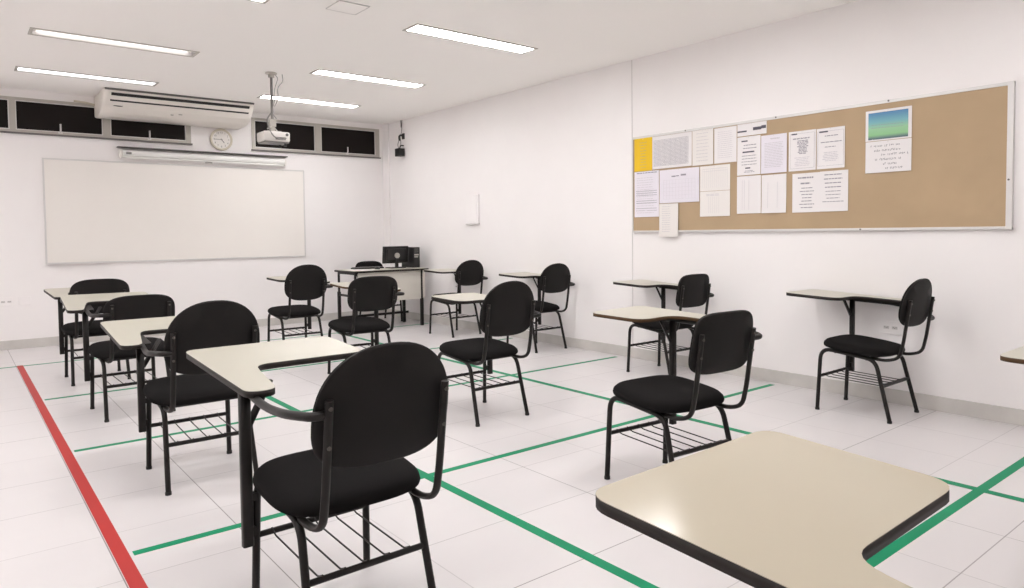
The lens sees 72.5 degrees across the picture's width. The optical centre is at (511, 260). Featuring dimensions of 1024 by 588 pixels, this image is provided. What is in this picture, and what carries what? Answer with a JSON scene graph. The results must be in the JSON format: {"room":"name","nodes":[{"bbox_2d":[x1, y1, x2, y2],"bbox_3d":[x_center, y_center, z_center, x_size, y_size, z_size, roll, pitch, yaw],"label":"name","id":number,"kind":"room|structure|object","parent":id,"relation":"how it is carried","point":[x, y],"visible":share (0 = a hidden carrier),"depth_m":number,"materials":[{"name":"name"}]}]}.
{"room":"classroom","nodes":[
{"label":"classroom","id":0,"kind":"room"},
{"bbox_2d":[0,87,384,340],"bbox_3d":[-4.942,-0.519,7.944,7.976,2.900,0.150,-2,3,-39],"label":"wall","id":1,"kind":"structure","parent":0,"point":[344,196],"depth_m":8.63,"materials":[{"name":"paint"}]},
{"bbox_2d":[0,297,12,305],"bbox_3d":[-5.421,0.441,7.485,0.110,0.090,0.013,-2,3,-39],"label":"wall socket","id":2,"kind":"object","parent":1,"relation":"attached to","point":[3,301],"visible":1,"depth_m":7.48,"materials":[{"name":"plastic"}]},
{"bbox_2d":[0,96,192,144],"bbox_3d":[-5.771,-1.545,7.155,4.665,0.391,0.080,-2,3,-39],"label":"window","id":3,"kind":"structure","parent":1,"relation":"in","point":[18,115],"depth_m":7.83,"materials":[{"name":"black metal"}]},
{"bbox_2d":[42,158,305,264],"bbox_3d":[-3.973,-0.594,8.587,2.972,1.173,0.055,-2,3,-39],"label":"whiteboard","id":4,"kind":"object","parent":1,"relation":"attached to","point":[96,211],"visible":1,"depth_m":8.44,"materials":[{"name":"ceramic"}]},
{"bbox_2d":[48,261,110,264],"bbox_3d":[-4.870,0.022,7.873,0.600,0.020,0.033,-2,3,-39],"label":"tray","id":5,"kind":"object","parent":4,"relation":"on","point":[49,262],"depth_m":7.84,"materials":[{"name":"silver metal"}]},
{"bbox_2d":[0,310,384,349],"bbox_3d":[-4.881,0.884,7.932,7.762,0.097,0.014,-2,3,-39],"label":"baseboard","id":6,"kind":"structure","parent":1,"relation":"attached to","point":[46,341],"depth_m":8.01,"materials":[{"name":"stone"}]},
{"bbox_2d":[116,146,287,165],"bbox_3d":[-3.776,-1.283,8.687,1.995,0.146,0.113,-2,3,-39],"label":"projection screen","id":7,"kind":"object","parent":1,"relation":"attached to","point":[137,154],"visible":1,"depth_m":8.59,"materials":[{"name":"white paint"}]},
{"bbox_2d":[210,129,232,150],"bbox_3d":[-3.668,-1.530,8.815,0.276,0.276,0.034,-2,3,-39],"label":"wall clock","id":8,"kind":"object","parent":1,"relation":"attached to","point":[220,139],"visible":1,"depth_m":8.81,"materials":[{"name":"white plastic"}]},
{"bbox_2d":[251,117,380,158],"bbox_3d":[-2.662,-1.678,9.646,1.862,0.427,0.080,-2,3,-39],"label":"window","id":9,"kind":"structure","parent":1,"relation":"in","point":[305,138],"depth_m":9.67,"materials":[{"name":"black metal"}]},
{"bbox_2d":[0,0,857,124],"bbox_3d":[-1.492,-1.790,3.570,7.976,0.120,11.523,-2,3,-39],"label":"ceiling","id":10,"kind":"structure","parent":0,"point":[237,42],"depth_m":5.83,"materials":[{"name":"white paint"}]},
{"bbox_2d":[14,66,158,85],"bbox_3d":[-4.212,-1.880,6.962,1.220,0.096,0.220,-2,3,-39],"label":"ceiling lamp","id":11,"kind":"object","parent":10,"relation":"attached to","point":[17,68],"visible":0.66,"depth_m":6.94,"materials":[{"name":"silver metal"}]},
{"bbox_2d":[28,27,199,56],"bbox_3d":[-3.254,-1.842,5.769,1.220,0.096,0.220,-2,3,-39],"label":"ceiling lamp","id":12,"kind":"object","parent":10,"relation":"attached to","point":[32,31],"visible":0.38,"depth_m":5.78,"materials":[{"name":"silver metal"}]},
{"bbox_2d":[94,87,253,129],"bbox_3d":[-3.924,-1.767,8.193,1.604,0.246,0.637,-2,3,-39],"label":"air conditioner","id":13,"kind":"object","parent":10,"relation":"attached to","point":[110,103],"visible":1,"depth_m":8.01,"materials":[{"name":"white plastic"}]},
{"bbox_2d":[74,100,94,105],"bbox_3d":[-4.805,-1.776,7.870,0.226,0.056,0.025,-2,3,-31],"label":"drain pipe","id":14,"kind":"object","parent":13,"relation":"attached to","point":[74,100],"visible":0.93,"depth_m":7.85,"materials":[{"name":"beige plastic"}]},
{"bbox_2d":[111,92,249,108],"bbox_3d":[-3.736,-1.825,7.968,1.465,0.028,0.024,-2,3,-39],"label":"outlet","id":15,"kind":"object","parent":13,"relation":"attached to","point":[148,97],"depth_m":7.93,"materials":[{"name":"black plastic"}]},
{"bbox_2d":[248,0,268,3],"bbox_3d":[-2.109,-1.797,4.343,1.220,0.096,0.220,-2,3,-39],"label":"ceiling lamp","id":16,"kind":"object","parent":10,"relation":"attached to","point":[258,1],"visible":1,"depth_m":4.76,"materials":[{"name":"silver metal"}]},
{"bbox_2d":[257,72,289,147],"bbox_3d":[-2.365,-1.495,6.909,0.268,0.725,0.275,-2,3,-39],"label":"projector","id":17,"kind":"object","parent":10,"relation":"hanging from","point":[269,137],"visible":1,"depth_m":6.88,"materials":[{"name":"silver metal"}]},
{"bbox_2d":[257,94,359,108],"bbox_3d":[-2.418,-1.958,8.400,1.220,0.096,0.220,-2,3,-39],"label":"ceiling lamp","id":18,"kind":"object","parent":10,"relation":"attached to","point":[263,96],"visible":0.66,"depth_m":8.40,"materials":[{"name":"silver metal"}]},
{"bbox_2d":[326,0,369,14],"bbox_3d":[-1.156,-1.785,4.922,0.230,0.007,0.230,-2,3,-39],"label":"ceiling hatch","id":19,"kind":"object","parent":10,"relation":"attached to","point":[342,6],"visible":1,"depth_m":4.91,"materials":[{"name":"white paint"}]},
{"bbox_2d":[309,69,425,87],"bbox_3d":[-1.460,-1.920,7.207,1.220,0.096,0.220,-2,3,-39],"label":"ceiling lamp","id":20,"kind":"object","parent":10,"relation":"attached to","point":[322,72],"visible":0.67,"depth_m":7.19,"materials":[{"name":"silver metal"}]},
{"bbox_2d":[402,23,537,53],"bbox_3d":[-0.315,-1.874,5.780,1.220,0.096,0.220,-2,3,-39],"label":"ceiling lamp","id":21,"kind":"object","parent":10,"relation":"attached to","point":[417,28],"visible":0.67,"depth_m":5.75,"materials":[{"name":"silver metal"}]},
{"bbox_2d":[0,315,1023,587],"bbox_3d":[-1.398,1.110,3.610,7.976,0.080,11.323,-2,3,-39],"label":"floor","id":22,"kind":"structure","parent":0,"point":[50,537],"depth_m":3.42,"materials":[{"name":"tile"}]},
{"bbox_2d":[17,365,147,587],"bbox_3d":[-1.750,1.099,2.978,0.049,0.001,9.180,-2,3,-39],"label":"tape","id":23,"kind":"object","parent":22,"relation":"on","point":[128,568],"visible":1,"depth_m":3.17,"materials":[{"name":"red plastic"}]},
{"bbox_2d":[44,279,130,385],"bbox_3d":[-3.683,0.562,6.103,0.581,0.862,1.156,-2,3,-38],"label":"chair","id":24,"kind":"object","parent":22,"relation":"on","point":[91,286],"visible":0.42,"depth_m":5.74,"materials":[{"name":"black fabric"}]},
{"bbox_2d":[60,292,175,422],"bbox_3d":[-2.807,0.620,4.966,0.624,0.820,1.134,-3,3,-41],"label":"chair","id":25,"kind":"object","parent":22,"relation":"on","point":[124,305],"visible":0.72,"depth_m":4.67,"materials":[{"name":"black paint"}]},
{"bbox_2d":[100,300,259,495],"bbox_3d":[-1.753,0.621,3.680,0.572,0.900,1.145,-2,3,-38],"label":"chair","id":26,"kind":"object","parent":22,"relation":"on","point":[216,323],"visible":0.73,"depth_m":3.36,"materials":[{"name":"black paint"}]},
{"bbox_2d":[0,323,428,368],"bbox_3d":[-2.993,0.916,7.808,4.830,0.001,0.035,-2,3,-39],"label":"tape","id":27,"kind":"object","parent":22,"relation":"on","point":[425,323],"visible":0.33,"depth_m":6.89,"materials":[{"name":"green plastic"}]},
{"bbox_2d":[44,338,511,399],"bbox_3d":[-1.726,0.954,6.547,4.433,0.001,0.040,-2,3,-39],"label":"tape","id":28,"kind":"object","parent":22,"relation":"on","point":[506,338],"visible":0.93,"depth_m":5.55,"materials":[{"name":"green plastic"}]},
{"bbox_2d":[267,264,332,341],"bbox_3d":[-2.214,0.479,7.152,0.566,0.912,0.892,-2,3,-39],"label":"chair","id":29,"kind":"object","parent":22,"relation":"on","point":[308,282],"visible":0.94,"depth_m":6.86,"materials":[{"name":"black fabric"}]},
{"bbox_2d":[186,336,448,587],"bbox_3d":[-0.666,0.661,2.402,0.579,0.900,1.145,-2,3,-39],"label":"chair","id":30,"kind":"object","parent":22,"relation":"on","point":[382,405],"visible":1,"depth_m":2.06,"materials":[{"name":"black fabric"}]},
{"bbox_2d":[74,356,615,451],"bbox_3d":[-0.726,0.994,5.301,4.433,0.001,0.040,-2,3,-39],"label":"tape","id":31,"kind":"object","parent":22,"relation":"on","point":[95,447],"visible":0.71,"depth_m":4.43,"materials":[{"name":"green plastic"}]},
{"bbox_2d":[327,276,404,373],"bbox_3d":[-1.305,0.540,6.024,0.566,0.862,0.884,-2,3,-34],"label":"chair","id":32,"kind":"object","parent":22,"relation":"on","point":[369,293],"visible":0.92,"depth_m":5.71,"materials":[{"name":"black fabric"}]},
{"bbox_2d":[355,261,402,320],"bbox_3d":[-1.843,0.420,9.650,0.482,0.820,0.585,-3,3,-40],"label":"chair","id":33,"kind":"object","parent":22,"relation":"on","point":[363,263],"visible":0.15,"depth_m":9.78,"materials":[{"name":"black fabric"}]},
{"bbox_2d":[334,267,428,324],"bbox_3d":[-1.671,0.478,9.039,1.060,0.750,0.560,-2,3,-39],"label":"desk","id":34,"kind":"object","parent":22,"relation":"on","point":[411,281],"visible":0.69,"depth_m":8.99,"materials":[{"name":"beige laminate"}]},
{"bbox_2d":[351,266,383,268],"bbox_3d":[-1.875,0.091,9.081,0.420,0.024,0.130,-3,3,-42],"label":"keyboard","id":35,"kind":"object","parent":34,"relation":"on","point":[371,267],"visible":0.96,"depth_m":9.01,"materials":[{"name":"black plastic"}]},
{"bbox_2d":[382,246,407,267],"bbox_3d":[-1.529,-0.049,9.187,0.380,0.287,0.160,-3,3,-41],"label":"monitor","id":36,"kind":"object","parent":34,"relation":"on","point":[390,254],"visible":0.99,"depth_m":9.14,"materials":[{"name":"black plastic"}]},
{"bbox_2d":[402,247,419,267],"bbox_3d":[-1.357,-0.050,9.374,0.095,0.270,0.323,-2,3,-39],"label":"computer tower","id":37,"kind":"object","parent":34,"relation":"on","point":[413,252],"visible":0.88,"depth_m":9.26,"materials":[{"name":"black plastic"}]},
{"bbox_2d":[132,384,772,555],"bbox_3d":[0.295,1.034,4.029,4.433,0.001,0.042,-2,3,-39],"label":"tape","id":38,"kind":"object","parent":22,"relation":"on","point":[178,541],"visible":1,"depth_m":3.59,"materials":[{"name":"green plastic"}]},
{"bbox_2d":[424,260,487,337],"bbox_3d":[-0.714,0.422,8.416,0.566,0.890,0.888,-3,3,-42],"label":"chair","id":39,"kind":"object","parent":22,"relation":"on","point":[470,272],"visible":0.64,"depth_m":8.14,"materials":[{"name":"black paint"}]},
{"bbox_2d":[266,396,658,587],"bbox_3d":[-0.684,1.055,3.781,0.048,0.001,9.100,-2,3,-39],"label":"tape","id":40,"kind":"object","parent":22,"relation":"on","point":[597,561],"visible":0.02,"depth_m":2.78,"materials":[{"name":"green plastic"}]},
{"bbox_2d":[431,281,540,426],"bbox_3d":[-0.228,0.562,4.714,0.566,0.900,0.870,-3,3,-39],"label":"chair","id":41,"kind":"object","parent":22,"relation":"on","point":[508,309],"visible":0.98,"depth_m":4.44,"materials":[{"name":"black fabric"}]},
{"bbox_2d":[499,263,574,352],"bbox_3d":[0.222,0.456,7.334,0.566,0.890,0.888,-3,3,-39],"label":"chair","id":42,"kind":"object","parent":22,"relation":"on","point":[555,278],"visible":0.73,"depth_m":7.06,"materials":[{"name":"black fabric"}]},
{"bbox_2d":[613,274,713,374],"bbox_3d":[1.261,0.518,5.994,0.566,0.852,0.883,-2,3,-38],"label":"chair","id":43,"kind":"object","parent":22,"relation":"on","point":[693,290],"visible":0.69,"depth_m":5.72,"materials":[{"name":"black paint"}]},
{"bbox_2d":[593,306,761,479],"bbox_3d":[0.736,0.629,3.395,0.566,0.852,0.868,-2,3,-34],"label":"chair","id":44,"kind":"object","parent":22,"relation":"on","point":[720,341],"visible":0.99,"depth_m":3.15,"materials":[{"name":"black fabric"}]},
{"bbox_2d":[337,333,1023,501],"bbox_3d":[0.749,0.993,4.930,0.048,0.001,9.100,-2,3,-39],"label":"tape","id":45,"kind":"object","parent":22,"relation":"on","point":[528,379],"visible":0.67,"depth_m":4.36,"materials":[{"name":"green plastic"}]},
{"bbox_2d":[596,431,948,587],"bbox_3d":[0.711,0.706,0.924,0.579,0.900,1.145,-3,3,-40],"label":"chair","id":46,"kind":"object","parent":22,"relation":"on","point":[761,509],"visible":1,"depth_m":1.13,"materials":[{"name":"beige laminate"}]},
{"bbox_2d":[786,278,934,423],"bbox_3d":[2.305,0.541,4.688,0.566,0.890,0.888,-2,3,-39],"label":"chair","id":47,"kind":"object","parent":22,"relation":"on","point":[916,304],"visible":1,"depth_m":4.51,"materials":[{"name":"black fabric"}]},
{"bbox_2d":[866,457,1023,566],"bbox_3d":[1.428,1.079,2.618,4.433,0.001,0.044,-2,3,-39],"label":"tape","id":48,"kind":"object","parent":22,"relation":"on","point":[910,536],"visible":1,"depth_m":2.89,"materials":[{"name":"green plastic"}]},
{"bbox_2d":[1000,346,1023,363],"bbox_3d":[2.091,0.662,2.217,0.566,0.852,0.883,-2,3,-39],"label":"chair","id":49,"kind":"object","parent":22,"relation":"on","point":[1016,355],"visible":1,"depth_m":2.47,"materials":[{"name":"beige laminate"}]},
{"bbox_2d":[389,0,1023,409],"bbox_3d":[1.661,-0.513,6.046,0.150,2.900,11.373,-2,3,-39],"label":"wall","id":50,"kind":"structure","parent":0,"point":[548,164],"depth_m":5.67,"materials":[{"name":"paint"}]},
{"bbox_2d":[382,123,391,308],"bbox_3d":[-1.823,-0.644,10.242,0.030,2.703,0.163,-2,3,-39],"label":"trim","id":51,"kind":"structure","parent":50,"relation":"attached to","point":[385,128],"depth_m":10.20,"materials":[{"name":"paint"}]},
{"bbox_2d":[395,120,404,156],"bbox_3d":[-1.575,-1.724,9.807,0.122,0.515,0.143,-2,3,-39],"label":"wall speaker","id":52,"kind":"object","parent":50,"relation":"attached to","point":[399,152],"visible":1,"depth_m":9.77,"materials":[{"name":"black plastic"}]},
{"bbox_2d":[466,194,479,224],"bbox_3d":[-0.479,-0.628,8.561,0.036,0.367,0.258,-2,3,-39],"label":"electrical box","id":53,"kind":"object","parent":50,"relation":"attached to","point":[472,201],"visible":1,"depth_m":8.53,"materials":[{"name":"paint"}]},
{"bbox_2d":[631,60,632,342],"bbox_3d":[1.137,-0.527,6.575,0.004,2.703,0.006,-2,3,-39],"label":"trim","id":54,"kind":"structure","parent":50,"relation":"attached to","point":[631,60],"depth_m":6.59,"materials":[{"name":"grey"}]},
{"bbox_2d":[387,309,1023,425],"bbox_3d":[1.628,0.891,6.032,0.014,0.097,11.123,-2,3,-39],"label":"baseboard","id":55,"kind":"structure","parent":50,"relation":"attached to","point":[1008,415],"depth_m":5.23,"materials":[{"name":"stone"}]},
{"bbox_2d":[632,81,1015,232],"bbox_3d":[2.079,-0.671,5.369,0.033,0.888,3.007,-2,3,-39],"label":"notice board","id":56,"kind":"object","parent":50,"relation":"attached to","point":[960,176],"visible":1,"depth_m":4.61,"materials":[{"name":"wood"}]},
{"bbox_2d":[634,137,651,171],"bbox_3d":[1.209,-0.977,6.421,0.007,0.302,0.211,-2,3,-39],"label":"paper sheet","id":57,"kind":"object","parent":56,"relation":"attached to","point":[642,147],"visible":1,"depth_m":6.42,"materials":[{"name":"yellow paper"}]},
{"bbox_2d":[634,170,658,216],"bbox_3d":[1.236,-0.612,6.405,0.007,0.418,0.289,-2,3,-39],"label":"paper sheet","id":58,"kind":"object","parent":56,"relation":"attached to","point":[646,182],"visible":1,"depth_m":6.40,"materials":[{"name":"white paper"}]},
{"bbox_2d":[659,203,677,236],"bbox_3d":[1.395,-0.362,6.210,0.007,0.294,0.209,-2,3,-39],"label":"paper sheet","id":59,"kind":"object","parent":56,"relation":"attached to","point":[668,213],"visible":1,"depth_m":6.21,"materials":[{"name":"white paper"}]},
{"bbox_2d":[652,132,691,169],"bbox_3d":[1.412,-0.970,6.167,0.007,0.292,0.433,-2,3,-39],"label":"paper sheet","id":60,"kind":"object","parent":56,"relation":"attached to","point":[673,150],"visible":1,"depth_m":6.16,"materials":[{"name":"white paper"}]},
{"bbox_2d":[660,167,698,202],"bbox_3d":[1.464,-0.659,6.116,0.007,0.295,0.428,-2,3,-39],"label":"paper sheet","id":61,"kind":"object","parent":56,"relation":"attached to","point":[676,185],"visible":1,"depth_m":6.11,"materials":[{"name":"white paper"}]},
{"bbox_2d":[692,128,712,165],"bbox_3d":[1.616,-0.960,5.910,0.007,0.297,0.211,-2,3,-39],"label":"paper sheet","id":62,"kind":"object","parent":56,"relation":"attached to","point":[702,140],"visible":1,"depth_m":5.91,"materials":[{"name":"white paper"}]},
{"bbox_2d":[700,164,729,191],"bbox_3d":[1.696,-0.692,5.830,0.007,0.211,0.294,-2,3,-39],"label":"paper sheet","id":63,"kind":"object","parent":56,"relation":"attached to","point":[715,177],"visible":1,"depth_m":5.83,"materials":[{"name":"white paper"}]},
{"bbox_2d":[700,190,729,216],"bbox_3d":[1.697,-0.478,5.838,0.007,0.211,0.294,-2,3,-39],"label":"paper sheet","id":64,"kind":"object","parent":56,"relation":"attached to","point":[712,203],"visible":1,"depth_m":5.84,"materials":[{"name":"white paper"}]},
{"bbox_2d":[714,126,736,163],"bbox_3d":[1.756,-0.953,5.741,0.007,0.291,0.213,-2,3,-39],"label":"paper sheet","id":65,"kind":"object","parent":56,"relation":"attached to","point":[725,138],"visible":1,"depth_m":5.74,"materials":[{"name":"white paper"}]},
{"bbox_2d":[737,175,760,213],"bbox_3d":[1.896,-0.529,5.584,0.007,0.300,0.215,-2,3,-39],"label":"paper sheet","id":66,"kind":"object","parent":56,"relation":"attached to","point":[748,187],"visible":1,"depth_m":5.58,"materials":[{"name":"white paper"}]},
{"bbox_2d":[737,135,760,175],"bbox_3d":[1.892,-0.840,5.574,0.007,0.307,0.208,-2,3,-39],"label":"paper sheet","id":67,"kind":"object","parent":56,"relation":"attached to","point":[748,148],"visible":1,"depth_m":5.58,"materials":[{"name":"white paper"}]},
{"bbox_2d":[737,121,766,136],"bbox_3d":[1.907,-1.048,5.546,0.007,0.097,0.260,-2,3,-39],"label":"paper sheet","id":68,"kind":"object","parent":56,"relation":"attached to","point":[754,128],"visible":1,"depth_m":5.54,"materials":[{"name":"white paper"}]},
{"bbox_2d":[761,174,785,212],"bbox_3d":[2.031,-0.521,5.416,0.012,0.298,0.209,-2,3,-39],"label":"paper sheet","id":69,"kind":"object","parent":56,"relation":"attached to","point":[773,200],"visible":1,"depth_m":5.41,"materials":[{"name":"white paper"}]},
{"bbox_2d":[761,133,786,173],"bbox_3d":[2.028,-0.830,5.404,0.007,0.297,0.217,-2,3,-39],"label":"paper sheet","id":70,"kind":"object","parent":56,"relation":"attached to","point":[773,147],"visible":1,"depth_m":5.40,"materials":[{"name":"white paper"}]},
{"bbox_2d":[789,129,815,171],"bbox_3d":[2.174,-0.825,5.226,0.007,0.298,0.215,-2,3,-39],"label":"paper sheet","id":71,"kind":"object","parent":56,"relation":"attached to","point":[802,144],"visible":1,"depth_m":5.22,"materials":[{"name":"white paper"}]},
{"bbox_2d":[792,172,819,212],"bbox_3d":[2.197,-0.509,5.213,0.007,0.293,0.215,-2,3,-39],"label":"paper sheet","id":72,"kind":"object","parent":56,"relation":"attached to","point":[805,186],"visible":1,"depth_m":5.21,"materials":[{"name":"white paper"}]},
{"bbox_2d":[817,126,844,168],"bbox_3d":[2.309,-0.818,5.056,0.007,0.295,0.207,-2,3,-39],"label":"paper sheet","id":73,"kind":"object","parent":56,"relation":"attached to","point":[830,141],"visible":1,"depth_m":5.05,"materials":[{"name":"white paper"}]},
{"bbox_2d":[820,170,847,211],"bbox_3d":[2.328,-0.505,5.048,0.007,0.294,0.208,-2,3,-39],"label":"paper sheet","id":74,"kind":"object","parent":56,"relation":"attached to","point":[833,184],"visible":1,"depth_m":5.05,"materials":[{"name":"white paper"}]},
{"bbox_2d":[865,138,911,173],"bbox_3d":[2.559,-0.712,4.748,0.007,0.215,0.299,-2,3,-39],"label":"paper sheet","id":75,"kind":"object","parent":56,"relation":"attached to","point":[888,155],"visible":1,"depth_m":4.74,"materials":[{"name":"white paper"}]},
{"bbox_2d":[865,106,911,141],"bbox_3d":[2.558,-0.928,4.742,0.007,0.209,0.300,-2,3,-39],"label":"print","id":76,"kind":"object","parent":56,"relation":"attached to","point":[892,123],"visible":1,"depth_m":4.74,"materials":[{"name":"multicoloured paper"}]},
{"bbox_2d":[879,320,902,334],"bbox_3d":[2.603,0.458,4.792,0.013,0.090,0.150,-2,3,-39],"label":"wall socket","id":77,"kind":"object","parent":50,"relation":"attached to","point":[887,327],"visible":0.91,"depth_m":4.79,"materials":[{"name":"plastic"}]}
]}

